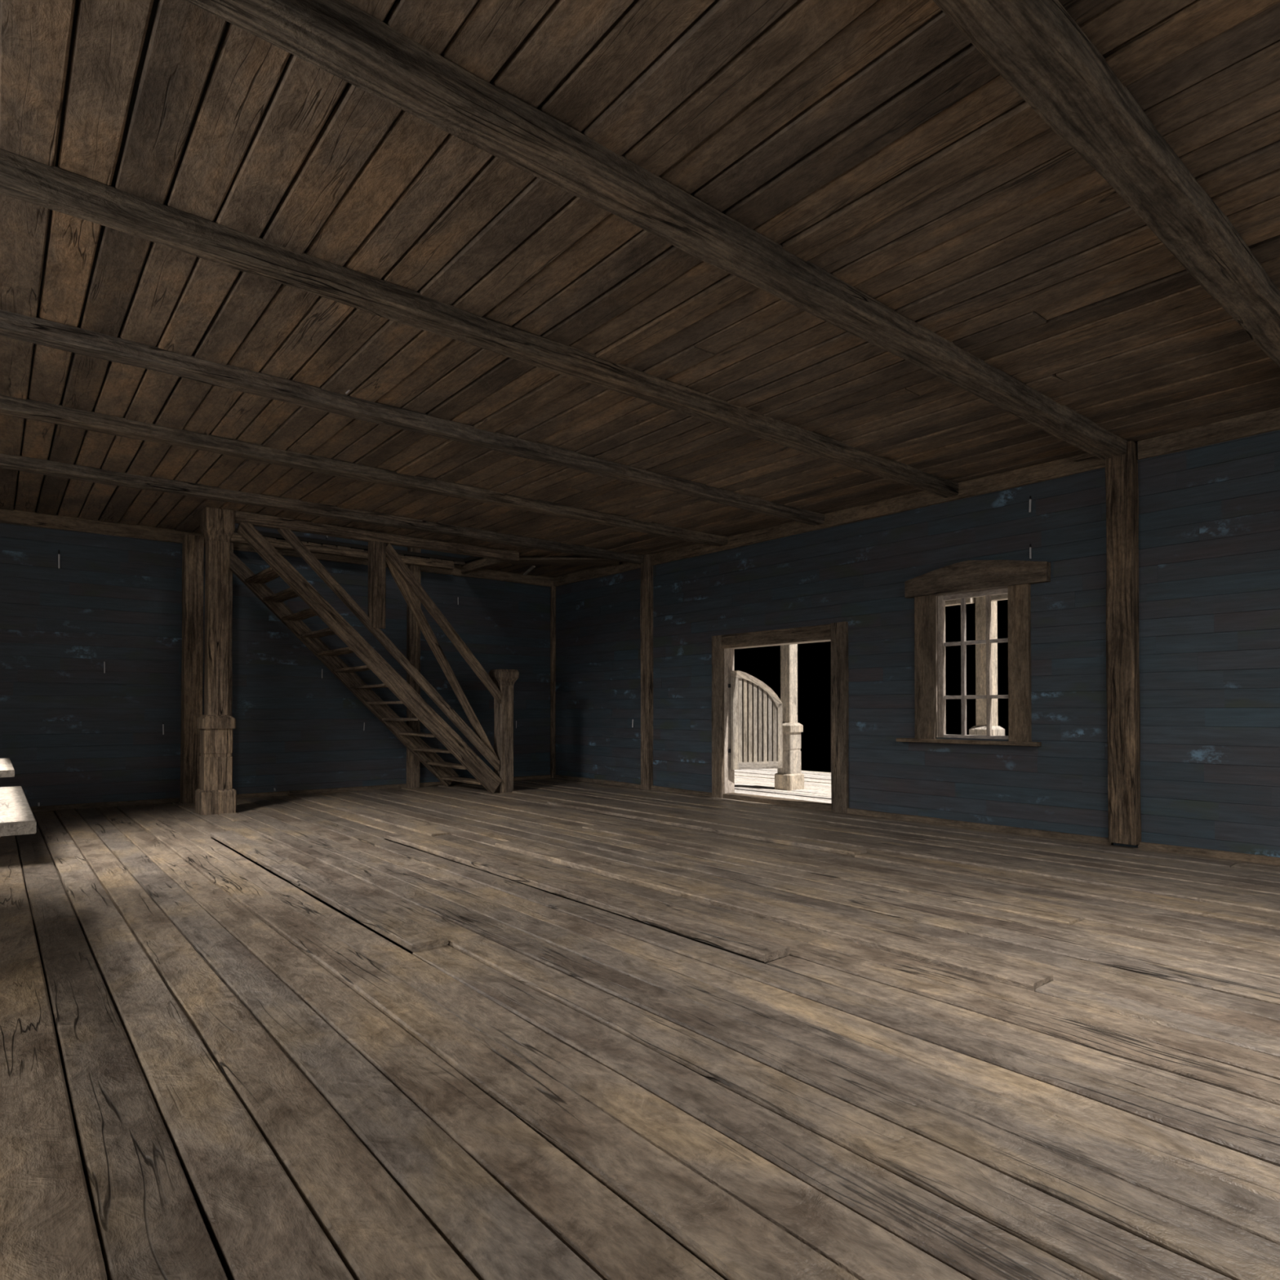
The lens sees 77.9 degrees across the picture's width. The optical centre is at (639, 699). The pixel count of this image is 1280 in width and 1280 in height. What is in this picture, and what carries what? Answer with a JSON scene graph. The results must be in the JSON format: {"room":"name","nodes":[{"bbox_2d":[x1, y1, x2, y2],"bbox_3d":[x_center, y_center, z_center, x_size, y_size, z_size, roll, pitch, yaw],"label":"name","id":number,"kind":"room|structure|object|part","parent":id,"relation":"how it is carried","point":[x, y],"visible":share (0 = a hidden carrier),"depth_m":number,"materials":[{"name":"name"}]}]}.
{"room":"empty western saloon","nodes":[
{"label":"empty western saloon","id":0,"kind":"room"},
{"bbox_2d":[0,506,550,813],"bbox_3d":[-5.763,-1.614,10.534,11.252,6.100,0.180,1,-1,-39],"label":"wall","id":1,"kind":"structure","parent":0,"point":[72,731],"depth_m":10.23,"materials":[{"name":"blue wood"}]},
{"bbox_2d":[57,550,59,568],"bbox_3d":[-6.934,-1.688,9.447,0.016,0.252,0.063,1,-1,-39],"label":"nail","id":2,"kind":"object","parent":1,"relation":"attached to","point":[58,550],"visible":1,"depth_m":9.43,"materials":[{"name":"black metal"}]},
{"bbox_2d":[0,509,553,586],"bbox_3d":[-5.698,-2.103,10.462,10.852,0.173,0.053,1,-1,-39],"label":"trim","id":3,"kind":"structure","parent":1,"relation":"attached to","point":[15,517],"depth_m":10.04,"materials":[{"name":"brown wood"}]},
{"bbox_2d":[30,774,551,812],"bbox_3d":[-5.711,1.301,10.403,10.812,0.071,0.040,1,-1,-39],"label":"baseboard","id":4,"kind":"structure","parent":1,"relation":"attached to","point":[137,802],"depth_m":10.83,"materials":[{"name":"wood"}]},
{"bbox_2d":[0,777,1279,1279],"bbox_3d":[-1.117,1.298,4.690,11.052,0.166,15.090,1,-1,-39],"label":"floor","id":5,"kind":"structure","parent":0,"point":[549,1028],"depth_m":2.81,"materials":[{"name":"brown wood"}]},
{"bbox_2d":[0,758,14,777],"bbox_3d":[-5.672,0.907,6.329,1.012,0.750,1.900,1,-1,-39],"label":"table","id":6,"kind":"object","parent":5,"relation":"on","point":[6,769],"visible":1,"depth_m":6.06,"materials":[{"name":"beige wood"}]},
{"bbox_2d":[0,786,36,836],"bbox_3d":[-3.440,0.872,3.615,1.012,0.750,1.890,1,-1,-39],"label":"table","id":7,"kind":"object","parent":5,"relation":"on","point":[16,815],"visible":1,"depth_m":3.41,"materials":[{"name":"beige wood"}]},
{"bbox_2d":[180,534,204,804],"bbox_3d":[-5.733,-0.379,10.135,0.217,3.420,0.217,1,-1,-39],"label":"wall post","id":8,"kind":"object","parent":5,"relation":"on","point":[193,546],"visible":0.83,"depth_m":10.05,"materials":[{"name":"brown wood"}]},
{"bbox_2d":[195,506,236,815],"bbox_3d":[-4.907,-0.442,9.178,0.362,3.520,0.362,1,-1,-39],"label":"support post","id":9,"kind":"object","parent":5,"relation":"on","point":[215,794],"visible":0.98,"depth_m":9.08,"materials":[{"name":"brown wood"}]},
{"bbox_2d":[228,542,233,715],"bbox_3d":[-5.523,-0.375,10.470,0.208,3.420,0.187,1,-1,-39],"label":"wall post","id":10,"kind":"object","parent":5,"relation":"on","point":[230,686],"visible":0.2,"depth_m":10.46,"materials":[{"name":"brown wood"}]},
{"bbox_2d":[229,522,519,793],"bbox_3d":[-3.666,-0.397,10.912,3.740,3.475,1.475,1,-1,-39],"label":"staircase","id":11,"kind":"structure","parent":5,"relation":"on","point":[500,683],"depth_m":10.71,"materials":[{"name":"brown wood"}]},
{"bbox_3d":[-3.418,-1.490,10.285,0.213,1.125,0.083,1,-1,-39],"label":"hanging post","id":12,"kind":"part","parent":11,"relation":"part of","materials":[{"name":"brown wood"}]},
{"bbox_3d":[-3.197,-0.530,10.465,3.015,3.070,0.075,1,-1,-39],"label":"handrail","id":13,"kind":"part","parent":11,"relation":"part of","materials":[{"name":"brown wood"}]},
{"bbox_3d":[-2.689,-0.997,10.873,1.740,2.095,0.060,1,-1,-39],"label":"handrail","id":14,"kind":"part","parent":11,"relation":"part of","materials":[{"name":"brown wood"}]},
{"bbox_2d":[406,546,421,787],"bbox_3d":[-3.489,-0.942,12.207,0.188,4.600,0.115,1,-1,-39],"label":"wall post","id":15,"kind":"object","parent":5,"relation":"on","point":[413,630],"visible":0.47,"depth_m":12.15,"materials":[{"name":"brown wood"}]},
{"bbox_2d":[550,586,555,777],"bbox_3d":[-1.521,-0.301,13.842,0.080,3.360,0.074,1,-1,-39],"label":"wall post","id":16,"kind":"object","parent":5,"relation":"on","point":[553,588],"visible":0.98,"depth_m":13.82,"materials":[{"name":"brown wood"}]},
{"bbox_2d":[640,554,653,790],"bbox_3d":[0.114,-0.407,11.874,0.138,3.520,0.196,1,-1,-39],"label":"wall post","id":17,"kind":"object","parent":5,"relation":"on","point":[646,569],"visible":0.98,"depth_m":11.80,"materials":[{"name":"brown wood"}]},
{"bbox_2d":[0,0,1279,577],"bbox_3d":[-1.021,-2.300,4.697,11.152,0.120,14.907,1,-1,-39],"label":"ceiling","id":18,"kind":"structure","parent":0,"point":[873,142],"depth_m":3.98,"materials":[{"name":"brown wood"}]},
{"bbox_2d":[0,453,643,564],"bbox_3d":[-4.132,-2.155,8.542,10.812,0.128,0.174,1,-1,-39],"label":"ceiling beam","id":19,"kind":"structure","parent":18,"relation":"attached to","point":[24,464],"depth_m":8.65,"materials":[{"name":"brown wood"}]},
{"bbox_2d":[230,533,453,569],"bbox_3d":[-4.271,-2.115,11.379,3.420,0.112,0.107,1,-1,-39],"label":"stairwell trimmer","id":20,"kind":"object","parent":18,"relation":"attached to","point":[235,539],"visible":0.61,"depth_m":11.34},
{"bbox_2d":[0,394,727,546],"bbox_3d":[-3.052,-2.172,7.229,10.812,0.127,0.174,1,-1,-39],"label":"ceiling beam","id":21,"kind":"structure","parent":18,"relation":"attached to","point":[28,409],"depth_m":7.20,"materials":[{"name":"brown wood"}]},
{"bbox_2d":[235,511,519,561],"bbox_3d":[-3.263,-2.110,10.421,3.780,0.136,0.129,1,-1,-39],"label":"beam","id":22,"kind":"structure","parent":18,"relation":"attached to","point":[255,519],"depth_m":10.19,"materials":[{"name":"brown wood"}]},
{"bbox_2d":[0,309,824,525],"bbox_3d":[-2.042,-2.188,6.001,10.812,0.128,0.173,1,-1,-39],"label":"ceiling beam","id":23,"kind":"structure","parent":18,"relation":"attached to","point":[37,331],"depth_m":5.82,"materials":[{"name":"brown wood"}]},
{"bbox_2d":[0,148,958,497],"bbox_3d":[-0.975,-2.197,4.704,10.812,0.143,0.174,1,-1,-39],"label":"ceiling beam","id":24,"kind":"structure","parent":18,"relation":"attached to","point":[56,188],"depth_m":4.30,"materials":[{"name":"brown wood"}]},
{"bbox_2d":[461,558,509,573],"bbox_3d":[-2.375,-2.103,12.207,0.095,0.124,1.490,1,-1,-39],"label":"board","id":25,"kind":"object","parent":18,"relation":"attached to","point":[486,562],"visible":0.72,"depth_m":12.26,"materials":[{"name":"brown wood"}]},
{"bbox_2d":[523,565,535,575],"bbox_3d":[-1.831,-2.129,13.056,0.045,0.030,0.801,0,-1,-19],"label":"board","id":26,"kind":"object","parent":18,"relation":"attached to","point":[531,567],"visible":1,"depth_m":12.96,"materials":[{"name":"brown wood"}]},
{"bbox_2d":[509,557,619,564],"bbox_3d":[-1.144,-2.108,12.047,1.653,0.055,0.424,0,-1,-1],"label":"board","id":27,"kind":"object","parent":18,"relation":"attached to","point":[522,561],"visible":0.83,"depth_m":11.97,"materials":[{"name":"brown wood"}]},
{"bbox_2d":[185,0,1128,460],"bbox_3d":[0.012,-2.212,3.503,10.812,0.142,0.212,1,-1,-39],"label":"ceiling beam","id":28,"kind":"structure","parent":18,"relation":"attached to","point":[338,37],"depth_m":3.28,"materials":[{"name":"brown wood"}]},
{"bbox_2d":[933,0,1279,368],"bbox_3d":[0.950,-2.227,2.363,10.812,0.143,0.214,1,-1,-39],"label":"ceiling beam","id":29,"kind":"structure","parent":18,"relation":"attached to","point":[1036,46],"depth_m":3.05,"materials":[{"name":"brown wood"}]},
{"bbox_2d":[555,429,1279,857],"bbox_3d":[3.220,-1.543,8.294,0.180,6.300,15.090,1,-1,-39],"label":"wall","id":30,"kind":"structure","parent":0,"point":[1209,516],"depth_m":7.52,"materials":[{"name":"blue wood"}]},
{"bbox_2d":[711,621,848,813],"bbox_3d":[1.764,0.222,10.016,0.254,2.215,2.192,1,-1,-39],"label":"door frame","id":31,"kind":"structure","parent":30,"relation":"in","point":[723,646],"depth_m":9.83,"materials":[{"name":"brown wood"}]},
{"bbox_3d":[1.057,0.236,10.728,0.068,2.205,0.194,1,-1,-39],"label":"casing","id":32,"kind":"part","parent":31,"relation":"part of","materials":[{"name":"brown wood"}]},
{"bbox_2d":[728,671,782,769],"bbox_3d":[1.582,0.280,10.868,0.841,1.340,0.088,0,-1,-25],"label":"door","id":33,"kind":"structure","parent":31,"relation":"attached to","point":[756,709],"depth_m":10.84,"materials":[{"name":"beige wood"}]},
{"bbox_3d":[1.605,-0.133,10.870,0.803,0.514,0.062,0,-1,-25],"label":"rail","id":34,"kind":"part","parent":33,"relation":"part of","materials":[{"name":"beige wood"}]},
{"bbox_3d":[1.601,0.282,10.881,0.641,1.146,0.012,0,-1,-25],"label":"backing panel","id":35,"kind":"part","parent":33,"relation":"part of","materials":[{"name":"beige wood"}]},
{"bbox_3d":[1.609,0.902,10.858,0.642,0.097,0.062,0,-1,-25],"label":"rail","id":36,"kind":"part","parent":33,"relation":"part of","materials":[{"name":"beige wood"}]},
{"bbox_3d":[1.685,-0.786,9.977,0.064,0.181,1.785,1,-1,-39],"label":"head casing","id":37,"kind":"part","parent":31,"relation":"part of","materials":[{"name":"brown wood"}]},
{"bbox_3d":[2.319,0.211,9.194,0.067,2.215,0.218,1,-1,-39],"label":"casing","id":38,"kind":"part","parent":31,"relation":"part of","materials":[{"name":"brown wood"}]},
{"bbox_2d":[553,407,1279,586],"bbox_3d":[3.151,-2.131,8.225,0.053,0.172,14.660,1,-1,-39],"label":"trim","id":39,"kind":"structure","parent":30,"relation":"attached to","point":[1268,420],"depth_m":7.85,"materials":[{"name":"brown wood"}]},
{"bbox_2d":[553,774,1279,865],"bbox_3d":[3.137,1.271,8.189,0.048,0.078,14.690,1,-1,-39],"label":"baseboard","id":40,"kind":"structure","parent":30,"relation":"attached to","point":[1086,838],"depth_m":7.55,"materials":[{"name":"wood"}]},
{"bbox_2d":[896,560,1050,746],"bbox_3d":[3.384,-0.473,8.034,0.320,1.840,1.578,1,-1,-39],"label":"window","id":41,"kind":"structure","parent":30,"relation":"in","point":[962,580],"depth_m":7.96,"materials":[{"name":"brown wood"}]},
{"bbox_3d":[3.012,-0.342,8.356,0.068,1.520,0.218,1,-1,-39],"label":"casing","id":42,"kind":"part","parent":41,"relation":"part of","materials":[{"name":"brown wood"}]},
{"bbox_3d":[3.280,0.427,8.000,0.132,0.038,1.480,1,-1,-39],"label":"sill","id":43,"kind":"part","parent":41,"relation":"part of","materials":[{"name":"brown wood"}]},
{"bbox_3d":[3.414,-0.345,8.023,0.045,1.502,0.826,1,-1,-39],"label":"sash","id":44,"kind":"part","parent":41,"relation":"part of","materials":[{"name":"wood"}]},
{"bbox_3d":[3.640,-0.352,7.590,0.067,1.520,0.197,1,-1,-39],"label":"casing","id":45,"kind":"part","parent":41,"relation":"part of","materials":[{"name":"brown wood"}]},
{"bbox_2d":[1028,495,1031,512],"bbox_3d":[3.720,-1.882,7.542,0.019,0.208,0.070,-1,-1,36],"label":"nail","id":46,"kind":"object","parent":30,"relation":"attached to","point":[1030,500],"visible":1,"depth_m":7.53,"materials":[{"name":"black metal"}]},
{"bbox_2d":[1029,543,1031,559],"bbox_3d":[3.720,-1.437,7.539,0.018,0.202,0.075,0,-1,29],"label":"nail","id":47,"kind":"object","parent":30,"relation":"attached to","point":[1030,548],"visible":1,"depth_m":7.52,"materials":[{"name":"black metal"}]},
{"bbox_2d":[1104,440,1141,844],"bbox_3d":[4.203,-0.486,6.877,0.191,3.450,0.226,1,-1,-39],"label":"wall post","id":48,"kind":"object","parent":30,"relation":"attached to","point":[1122,671],"visible":0.93,"depth_m":6.80,"materials":[{"name":"brown wood"}]},
{"label":"outside","id":49,"kind":"structure","parent":0,"visible":0},
{"bbox_2d":[734,768,831,803],"bbox_3d":[3.343,1.618,13.085,6.110,0.222,24.030,1,-1,-39],"label":"floor","id":50,"kind":"structure","parent":49,"point":[817,784],"depth_m":14.08,"materials":[{"name":"beige wood"}]},
{"bbox_2d":[774,644,804,791],"bbox_3d":[2.534,-0.346,13.456,0.362,3.760,0.362,1,-1,-39],"label":"porch post","id":51,"kind":"object","parent":50,"relation":"on","point":[789,778],"visible":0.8,"depth_m":13.34,"materials":[{"name":"beige wood"}]},
{"bbox_2d":[945,597,973,606],"bbox_3d":[3.500,-1.402,12.031,0.105,0.205,3.230,1,-1,-39],"label":"beam","id":52,"kind":"structure","parent":51,"relation":"attached to","point":[968,601],"depth_m":10.90,"materials":[{"name":"brown wood"}]},
{"bbox_2d":[968,595,1004,735],"bbox_3d":[4.725,-0.381,10.792,0.362,3.760,0.362,1,-1,-39],"label":"porch post","id":53,"kind":"object","parent":50,"relation":"on","point":[980,729],"visible":0.19,"depth_m":10.73,"materials":[{"name":"beige wood"}]},
{"bbox_2d":[991,593,1008,601],"bbox_3d":[7.593,-1.466,7.053,0.105,0.205,9.220,1,-1,-39],"label":"beam","id":54,"kind":"structure","parent":53,"relation":"attached to","point":[1000,597],"depth_m":10.45,"materials":[{"name":"brown wood"}]}
]}

